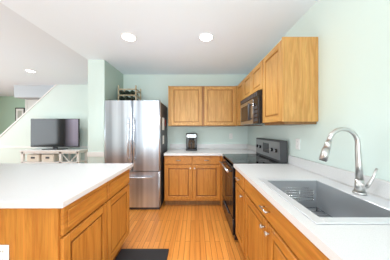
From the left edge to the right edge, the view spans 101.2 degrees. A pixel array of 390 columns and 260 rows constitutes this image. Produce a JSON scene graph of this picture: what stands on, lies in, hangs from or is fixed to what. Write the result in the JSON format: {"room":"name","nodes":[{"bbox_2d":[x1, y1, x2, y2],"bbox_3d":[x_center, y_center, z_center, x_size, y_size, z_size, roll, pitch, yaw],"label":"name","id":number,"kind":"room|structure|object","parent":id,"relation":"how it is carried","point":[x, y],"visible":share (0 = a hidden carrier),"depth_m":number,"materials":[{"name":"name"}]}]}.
{"room":"kitchen","nodes":[
{"label":"kitchen","id":0,"kind":"room"},
{"bbox_2d":[0,96,37,134],"bbox_3d":[-5.135,-0.030,6.535,6.730,2.660,0.130,0,0,0],"label":"wall","id":1,"kind":"structure","parent":0,"point":[9,105],"depth_m":6.50,"materials":[{"name":"green paint"}]},
{"bbox_2d":[15,108,24,120],"bbox_3d":[-7.070,-0.630,6.481,0.380,0.540,0.033,0,0,0],"label":"picture frame","id":2,"kind":"object","parent":1,"relation":"attached to","point":[19,112],"visible":0.6,"depth_m":6.47,"materials":[{"name":"black wood"}]},
{"bbox_2d":[0,84,87,162],"bbox_3d":[-4.417,-0.030,4.850,5.295,2.660,0.130,0,0,0],"label":"wall","id":3,"kind":"structure","parent":0,"point":[55,101],"depth_m":4.80,"materials":[{"name":"paint"}]},
{"bbox_2d":[0,3,87,95],"bbox_3d":[-5.185,-1.410,1.750,6.830,0.100,9.700,0,0,0],"label":"ceiling","id":4,"kind":"structure","parent":0,"point":[50,60],"depth_m":3.05,"materials":[{"name":"white paint"}]},
{"bbox_2d":[14,86,52,99],"bbox_3d":[-3.660,-1.180,5.110,3.780,0.360,0.380,0,0,0],"label":"soffit","id":5,"kind":"structure","parent":4,"relation":"attached to","point":[30,92],"depth_m":4.92,"materials":[{"name":"white paint"}]},
{"bbox_2d":[87,60,122,162],"bbox_3d":[-1.635,-0.030,3.719,0.278,2.660,2.162,0,0,0],"label":"wall","id":6,"kind":"structure","parent":0,"point":[105,79],"depth_m":2.65,"materials":[{"name":"green paint"}]},
{"bbox_2d":[0,0,317,73],"bbox_3d":[-0.285,-1.310,0.175,2.970,0.300,6.550,0,0,0],"label":"ceiling","id":7,"kind":"structure","parent":0,"point":[248,35],"depth_m":1.85,"materials":[{"name":"white paint"}]},
{"bbox_2d":[121,33,136,41],"bbox_3d":[-0.825,-1.156,2.000,0.184,0.016,0.184,0,0,0],"label":"recessed light","id":8,"kind":"object","parent":7,"relation":"in","point":[129,37],"visible":1,"depth_m":2.00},
{"bbox_2d":[199,33,213,41],"bbox_3d":[0.140,-1.156,2.000,0.184,0.016,0.184,0,0,0],"label":"recessed light","id":9,"kind":"object","parent":7,"relation":"in","point":[205,37],"visible":1,"depth_m":2.00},
{"bbox_2d":[113,201,245,259],"bbox_3d":[-3.700,1.325,1.750,9.800,0.050,9.700,0,0,0],"label":"floor","id":10,"kind":"structure","parent":0,"point":[191,232],"depth_m":2.01,"materials":[{"name":"brown wood"}]},
{"bbox_2d":[19,149,87,162],"bbox_3d":[-3.940,0.925,4.535,1.620,0.750,0.410,0,0,0],"label":"tv console","id":11,"kind":"object","parent":10,"relation":"on","point":[70,152],"visible":0.54,"depth_m":4.35},
{"bbox_2d":[27,154,39,161],"bbox_3d":[-4.420,0.769,4.522,0.340,0.199,0.316,0,0,0],"label":"basket","id":12,"kind":"object","parent":11,"relation":"in","point":[30,157],"depth_m":4.37,"materials":[{"name":"beige fabric"}]},
{"bbox_2d":[40,154,58,161],"bbox_3d":[-4.020,0.769,4.522,0.340,0.199,0.316,0,0,0],"label":"basket","id":13,"kind":"object","parent":11,"relation":"in","point":[42,157],"depth_m":4.37,"materials":[{"name":"beige fabric"}]},
{"bbox_2d":[31,119,79,149],"bbox_3d":[-3.960,0.115,4.540,1.360,0.869,0.200,0,0,0],"label":"tv","id":14,"kind":"object","parent":11,"relation":"on","point":[55,134],"visible":1,"depth_m":4.52,"materials":[{"name":"black plastic"}]},
{"bbox_2d":[0,171,128,259],"bbox_3d":[-1.657,0.865,1.375,1.826,0.871,0.950,0,0,0],"label":"kitchen island","id":15,"kind":"object","parent":10,"relation":"on","point":[64,211],"depth_m":1.02,"materials":[{"name":"brown wood"}]},
{"bbox_2d":[0,245,8,259],"bbox_3d":[-1.075,0.700,0.895,0.070,0.114,0.008,0,0,0],"label":"outlet","id":16,"kind":"object","parent":15,"relation":"attached to","point":[4,252],"visible":1,"depth_m":0.89,"materials":[{"name":"white plastic"}]},
{"bbox_2d":[0,163,131,210],"bbox_3d":[-1.660,0.409,1.375,1.880,0.038,1.010,0,0,0],"label":"island countertop","id":17,"kind":"structure","parent":15,"relation":"on","point":[23,186],"depth_m":1.19,"materials":[{"name":"white stone"}]},
{"bbox_2d":[105,100,166,208],"bbox_3d":[-1.020,0.405,2.929,0.910,1.790,0.782,0,0,0],"label":"fridge","id":18,"kind":"object","parent":10,"relation":"on","point":[136,133],"visible":0.77,"depth_m":2.60,"materials":[{"name":"grey metal"}]},
{"bbox_2d":[118,85,140,100],"bbox_3d":[-1.250,-0.657,3.050,0.340,0.330,0.340,0,0,0],"label":"wine rack","id":19,"kind":"object","parent":18,"relation":"on","point":[127,93],"visible":0.9,"depth_m":2.95,"materials":[{"name":"brown wood"}]},
{"bbox_2d":[115,249,168,259],"bbox_3d":[-0.540,1.292,1.345,0.520,0.016,0.790,0,0,0],"label":"anti-fatigue mat","id":20,"kind":"object","parent":10,"relation":"on","point":[142,254],"visible":0.96,"depth_m":1.65,"materials":[{"name":"black rubber"}]},
{"bbox_2d":[164,156,215,204],"bbox_3d":[-0.043,0.865,3.024,0.955,0.871,0.648,0,0,0],"label":"base cabinet","id":21,"kind":"object","parent":10,"relation":"on","point":[192,177],"depth_m":2.71,"materials":[{"name":"brown wood"}]},
{"bbox_2d":[164,148,255,155],"bbox_3d":[0.289,0.409,2.977,1.618,0.038,0.742,0,0,0],"label":"countertop","id":22,"kind":"structure","parent":21,"relation":"on","point":[172,151],"depth_m":2.84,"materials":[{"name":"white stone"}]},
{"bbox_2d":[186,133,196,150],"bbox_3d":[-0.065,0.224,3.081,0.210,0.330,0.278,0,0,0],"label":"coffee maker","id":23,"kind":"object","parent":22,"relation":"on","point":[191,141],"visible":1,"depth_m":3.00,"materials":[{"name":"black plastic"}]},
{"bbox_2d":[216,156,222,209],"bbox_3d":[0.732,0.865,2.977,0.733,0.871,0.742,0,0,0],"label":"base cabinet","id":24,"kind":"object","parent":10,"relation":"on","point":[218,158],"depth_m":2.70,"materials":[{"name":"brown wood"}]},
{"bbox_2d":[234,167,240,245],"bbox_3d":[0.779,0.865,1.643,0.638,0.871,0.426,0,0,0],"label":"base cabinet","id":25,"kind":"object","parent":10,"relation":"on","point":[238,173],"depth_m":1.71,"materials":[{"name":"brown wood"}]},
{"bbox_2d":[219,138,287,239],"bbox_3d":[0.729,0.713,2.230,0.693,1.175,0.742,0,0,0],"label":"range","id":26,"kind":"object","parent":10,"relation":"on","point":[271,151],"visible":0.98,"depth_m":2.04,"materials":[{"name":"black metal"}]},
{"bbox_2d":[241,175,308,259],"bbox_3d":[0.779,0.865,1.025,0.638,0.871,1.091,0,0,0],"label":"base cabinet","id":27,"kind":"object","parent":10,"relation":"on","point":[271,224],"depth_m":1.05,"materials":[{"name":"brown wood"}]},
{"bbox_2d":[233,163,389,259],"bbox_3d":[0.772,0.409,0.677,0.653,0.038,2.356,0,0,0],"label":"countertop","id":28,"kind":"structure","parent":27,"relation":"on","point":[334,241],"depth_m":0.63,"materials":[{"name":"white stone"}]},
{"bbox_2d":[258,178,389,223],"bbox_3d":[0.770,0.493,0.965,0.540,0.220,0.610,0,0,0],"label":"sink","id":29,"kind":"object","parent":28,"relation":"in","point":[321,201],"visible":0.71,"depth_m":1.03,"materials":[{"name":"silver metal"}]},
{"bbox_2d":[319,127,377,195],"bbox_3d":[0.890,0.182,0.947,0.282,0.400,0.100,0,0,0],"label":"faucet","id":30,"kind":"object","parent":28,"relation":"on","point":[360,186],"visible":1,"depth_m":0.95,"materials":[{"name":"silver metal"}]},
{"bbox_2d":[309,243,328,259],"bbox_3d":[0.779,0.865,0.060,0.638,0.871,1.121,0,0,0],"label":"base cabinet","id":31,"kind":"object","parent":10,"relation":"on","point":[314,254],"depth_m":0.62,"materials":[{"name":"brown wood"}]},
{"bbox_2d":[123,74,247,150],"bbox_3d":[-0.285,0.070,3.400,2.970,2.460,0.100,0,0,0],"label":"wall","id":32,"kind":"structure","parent":0,"point":[153,86],"depth_m":3.35,"materials":[{"name":"green paint"}]},
{"bbox_2d":[168,86,203,125],"bbox_3d":[-0.174,-0.453,3.179,0.656,0.754,0.338,0,0,0],"label":"upper cabinet","id":33,"kind":"object","parent":32,"relation":"attached to","point":[202,106],"depth_m":3.01,"materials":[{"name":"brown wood"}]},
{"bbox_2d":[170,144,247,147],"bbox_3d":[0.289,0.340,3.338,1.618,0.100,0.020,0,0,0],"label":"backsplash","id":34,"kind":"structure","parent":32,"relation":"attached to","point":[171,145],"depth_m":3.33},
{"bbox_2d":[204,86,237,125],"bbox_3d":[0.476,-0.453,3.179,0.644,0.754,0.338,0,0,0],"label":"upper cabinet","id":35,"kind":"object","parent":32,"relation":"attached to","point":[220,102],"depth_m":3.01,"materials":[{"name":"brown wood"}]},
{"bbox_2d":[248,0,389,181],"bbox_3d":[1.150,0.070,0.175,0.100,2.460,6.550,0,0,0],"label":"wall","id":36,"kind":"structure","parent":0,"point":[353,36],"depth_m":1.15,"materials":[{"name":"green paint"}]},
{"bbox_2d":[237,83,240,124],"bbox_3d":[0.939,-0.453,2.815,0.318,0.756,0.427,0,0,0],"label":"upper cabinet","id":37,"kind":"object","parent":36,"relation":"attached to","point":[239,86],"depth_m":2.89,"materials":[{"name":"brown wood"}]},
{"bbox_2d":[241,74,248,100],"bbox_3d":[0.939,-0.649,2.384,0.318,0.363,0.435,0,0,0],"label":"upper cabinet","id":38,"kind":"object","parent":36,"relation":"attached to","point":[245,82],"depth_m":2.49,"materials":[{"name":"brown wood"}]},
{"bbox_2d":[248,144,255,151],"bbox_3d":[1.088,0.340,2.967,0.020,0.100,0.722,0,0,0],"label":"backsplash","id":39,"kind":"structure","parent":36,"relation":"attached to","point":[253,147],"depth_m":3.00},
{"bbox_2d":[249,62,260,95],"bbox_3d":[0.939,-0.649,2.077,0.318,0.363,0.435,0,0,0],"label":"upper cabinet","id":40,"kind":"object","parent":36,"relation":"attached to","point":[255,75],"depth_m":2.08,"materials":[{"name":"brown wood"}]},
{"bbox_2d":[240,90,264,124],"bbox_3d":[0.891,-0.271,2.230,0.414,0.389,0.736,0,0,0],"label":"microwave","id":41,"kind":"object","parent":40,"relation":"attached to","point":[251,109],"visible":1,"depth_m":2.05,"materials":[{"name":"black metal"}]},
{"bbox_2d":[261,37,317,124],"bbox_3d":[0.939,-0.453,1.644,0.318,0.756,0.431,0,0,0],"label":"upper cabinet","id":42,"kind":"object","parent":36,"relation":"attached to","point":[283,74],"depth_m":1.43,"materials":[{"name":"brown wood"}]},
{"bbox_2d":[296,139,299,149],"bbox_3d":[1.095,0.150,1.710,0.008,0.114,0.070,0,0,0],"label":"electrical outlet","id":43,"kind":"object","parent":36,"relation":"attached to","point":[298,144],"visible":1,"depth_m":1.70,"materials":[{"name":"white plastic"}]},
{"bbox_2d":[289,155,389,198],"bbox_3d":[1.088,0.340,0.677,0.020,0.100,2.356,0,0,0],"label":"backsplash","id":44,"kind":"structure","parent":36,"relation":"attached to","point":[381,187],"depth_m":1.18,"materials":[{"name":"white stone"}]}
]}

